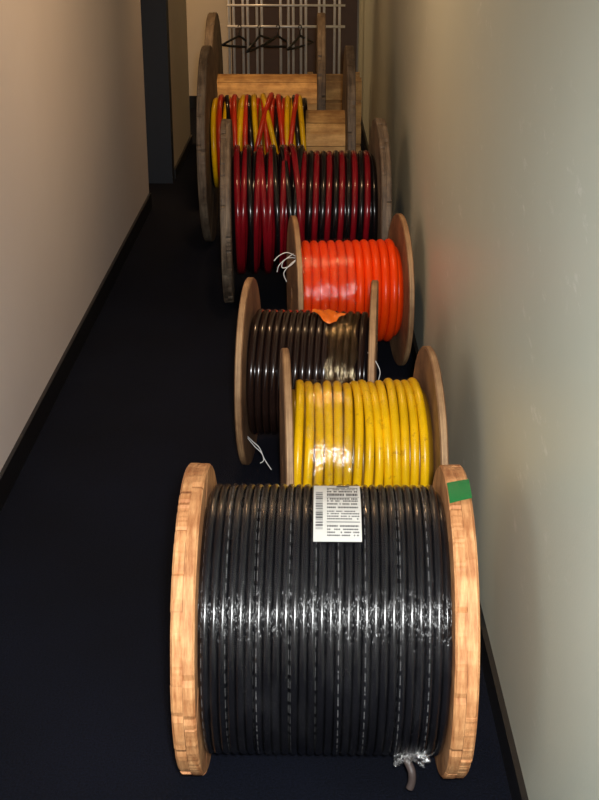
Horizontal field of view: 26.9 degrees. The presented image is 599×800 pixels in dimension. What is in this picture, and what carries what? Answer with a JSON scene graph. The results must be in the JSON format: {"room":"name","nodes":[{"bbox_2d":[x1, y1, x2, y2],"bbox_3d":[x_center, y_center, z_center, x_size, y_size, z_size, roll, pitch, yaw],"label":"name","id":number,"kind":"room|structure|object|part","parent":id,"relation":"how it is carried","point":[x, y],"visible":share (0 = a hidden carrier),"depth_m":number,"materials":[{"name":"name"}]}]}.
{"room":"corridor","nodes":[
{"label":"corridor","id":0,"kind":"room"},
{"bbox_2d":[0,0,148,470],"bbox_3d":[-0.923,-0.650,2.547,0.140,2.500,8.400,0,22,0],"label":"wall","id":1,"kind":"structure","parent":0,"point":[74,182],"depth_m":4.34,"materials":[{"name":"paint"}]},
{"bbox_2d":[0,193,151,511],"bbox_3d":[-0.846,0.452,3.045,0.012,0.085,8.300,0,22,0],"label":"baseboard","id":2,"kind":"structure","parent":1,"relation":"attached to","point":[24,444],"depth_m":4.39,"materials":[{"name":"black plastic"}]},
{"bbox_2d":[168,0,190,166],"bbox_3d":[-0.857,-2.727,7.699,0.190,2.500,1.190,0,22,0],"label":"wall","id":3,"kind":"structure","parent":0,"point":[177,11],"depth_m":7.93,"materials":[{"name":"paint"}]},
{"bbox_2d":[140,0,174,182],"bbox_3d":[-0.888,-2.482,7.092,0.255,2.500,0.120,0,22,0],"label":"trim","id":4,"kind":"structure","parent":3,"relation":"attached to","point":[154,13],"depth_m":7.30,"materials":[{"name":"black paint"}]},
{"bbox_2d":[174,135,191,178],"bbox_3d":[-0.756,-1.595,8.155,0.012,0.060,1.190,0,22,0],"label":"baseboard","id":5,"kind":"structure","parent":3,"relation":"attached to","point":[188,145],"depth_m":8.06,"materials":[{"name":"black plastic"}]},
{"bbox_2d":[0,109,511,799],"bbox_3d":[-1.011,-0.145,4.746,3.126,0.080,12.100,0,22,0],"label":"floor","id":6,"kind":"structure","parent":0,"point":[88,519],"depth_m":3.25,"materials":[{"name":"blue carpet"}]},
{"bbox_2d":[204,12,325,190],"bbox_3d":[-0.182,-1.691,7.137,0.657,0.997,0.997,0,22,0],"label":"cable reel","id":7,"kind":"object","parent":6,"relation":"on","point":[312,87],"visible":0.5,"depth_m":6.98,"materials":[{"name":"brown wood"}]},
{"bbox_2d":[196,45,355,241],"bbox_3d":[-0.103,-1.246,6.108,0.729,0.939,0.938,0,22,0],"label":"cable reel","id":8,"kind":"object","parent":6,"relation":"on","point":[279,120],"visible":0.59,"depth_m":5.89,"materials":[{"name":"brown wood"}]},
{"bbox_2d":[227,0,344,73],"bbox_3d":[-0.095,-2.808,8.885,0.840,1.764,0.066,0,22,0],"label":"rack","id":9,"kind":"object","parent":6,"relation":"on","point":[233,5],"visible":0.55,"depth_m":8.93,"materials":[{"name":"silver metal"}]},
{"bbox_2d":[222,24,254,47],"bbox_3d":[-0.434,-2.591,8.920,0.017,0.172,0.387,15,26,33],"label":"clothes hanger","id":10,"kind":"object","parent":9,"relation":"hanging from","point":[224,44],"visible":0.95,"depth_m":8.90,"materials":[{"name":"black plastic"}]},
{"bbox_2d":[246,25,274,52],"bbox_3d":[-0.278,-2.592,8.938,0.017,0.181,0.388,12,25,28],"label":"clothes hanger","id":11,"kind":"object","parent":9,"relation":"hanging from","point":[249,49],"visible":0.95,"depth_m":8.89,"materials":[{"name":"black plastic"}]},
{"bbox_2d":[260,24,290,47],"bbox_3d":[-0.158,-2.593,8.921,0.017,0.168,0.369,17,27,36],"label":"clothes hanger","id":12,"kind":"object","parent":9,"relation":"hanging from","point":[264,45],"visible":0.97,"depth_m":8.90,"materials":[{"name":"black plastic"}]},
{"bbox_3d":[-0.095,-2.799,8.867,0.840,0.016,0.016,0,22,0],"label":"rail","id":13,"kind":"part","parent":9,"relation":"part of","materials":[{"name":"silver metal"}]},
{"bbox_3d":[-0.095,-2.665,8.922,0.840,0.020,0.020,0,22,0],"label":"rail","id":14,"kind":"part","parent":9,"relation":"part of","materials":[{"name":"silver metal"}]},
{"bbox_2d":[286,25,313,50],"bbox_3d":[0.009,-2.597,8.928,0.017,0.166,0.351,14,26,30],"label":"clothes hanger","id":15,"kind":"object","parent":9,"relation":"hanging from","point":[300,35],"visible":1,"depth_m":8.90,"materials":[{"name":"black plastic"}]},
{"bbox_2d":[220,118,391,302],"bbox_3d":[0.015,-0.787,5.215,0.673,0.756,0.756,-1,22,-2],"label":"cable reel","id":16,"kind":"object","parent":6,"relation":"on","point":[342,196],"visible":0.85,"depth_m":4.98,"materials":[{"name":"red plastic"}]},
{"bbox_2d":[234,277,379,469],"bbox_3d":[0.041,-0.081,3.730,0.404,0.560,0.560,2,22,4],"label":"cable reel","id":17,"kind":"object","parent":6,"relation":"on","point":[323,345],"visible":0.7,"depth_m":3.56,"materials":[{"name":"black plastic"}]},
{"bbox_2d":[170,463,479,790],"bbox_3d":[0.047,0.421,2.429,0.537,0.600,0.597,0,22,1],"label":"cable reel","id":18,"kind":"object","parent":6,"relation":"on","point":[333,619],"visible":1,"depth_m":2.20,"materials":[{"name":"black plastic"}]},
{"bbox_2d":[307,72,361,153],"bbox_3d":[0.218,-1.800,8.007,0.340,0.550,0.340,0,22,0],"label":"wooden crate","id":19,"kind":"object","parent":6,"relation":"on","point":[334,82],"visible":0.34,"depth_m":7.81,"materials":[{"name":"brown wood"}]},
{"bbox_3d":[0.367,-1.750,7.883,0.036,0.550,0.036,0,22,0],"label":"corner post","id":20,"kind":"part","parent":19,"relation":"part of","materials":[{"name":"brown wood"}]},
{"bbox_2d":[274,213,414,365],"bbox_3d":[0.134,-0.392,4.517,0.478,0.549,0.549,-2,22,-4],"label":"cable reel","id":21,"kind":"object","parent":6,"relation":"on","point":[338,275],"visible":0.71,"depth_m":4.36,"materials":[{"name":"orange plastic"}]},
{"bbox_2d":[279,346,448,486],"bbox_3d":[0.146,0.146,3.168,0.378,0.560,0.560,-1,22,-2],"label":"cable reel","id":22,"kind":"object","parent":6,"relation":"on","point":[391,432],"visible":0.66,"depth_m":2.99,"materials":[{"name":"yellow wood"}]},
{"bbox_2d":[186,0,358,95],"bbox_3d":[-1.035,-3.567,9.782,3.006,2.500,0.200,0,22,0],"label":"wall","id":23,"kind":"structure","parent":0,"point":[197,10],"depth_m":9.93,"materials":[{"name":"beige paint"}]},
{"bbox_2d":[189,96,196,108],"bbox_3d":[-1.499,-2.415,10.135,1.880,0.100,0.012,0,22,0],"label":"baseboard","id":24,"kind":"structure","parent":23,"relation":"attached to","point":[192,99],"depth_m":10.12,"materials":[{"name":"black plastic"}]},
{"bbox_2d":[231,0,357,73],"bbox_3d":[-0.042,-3.328,9.725,0.994,2.100,0.048,0,22,0],"label":"door","id":25,"kind":"structure","parent":23,"relation":"in","point":[271,60],"depth_m":9.88,"materials":[{"name":"brown paint"}]},
{"bbox_2d":[358,0,598,799],"bbox_3d":[0.492,-1.339,4.255,0.120,2.500,12.100,0,22,0],"label":"wall","id":26,"kind":"structure","parent":0,"point":[489,109],"depth_m":2.37,"materials":[{"name":"paint"}]},
{"bbox_2d":[361,117,528,799],"bbox_3d":[0.426,-0.195,4.663,0.012,0.075,11.800,0,22,0],"label":"baseboard","id":27,"kind":"structure","parent":26,"relation":"attached to","point":[511,762],"depth_m":2.56,"materials":[{"name":"black plastic"}]}
]}

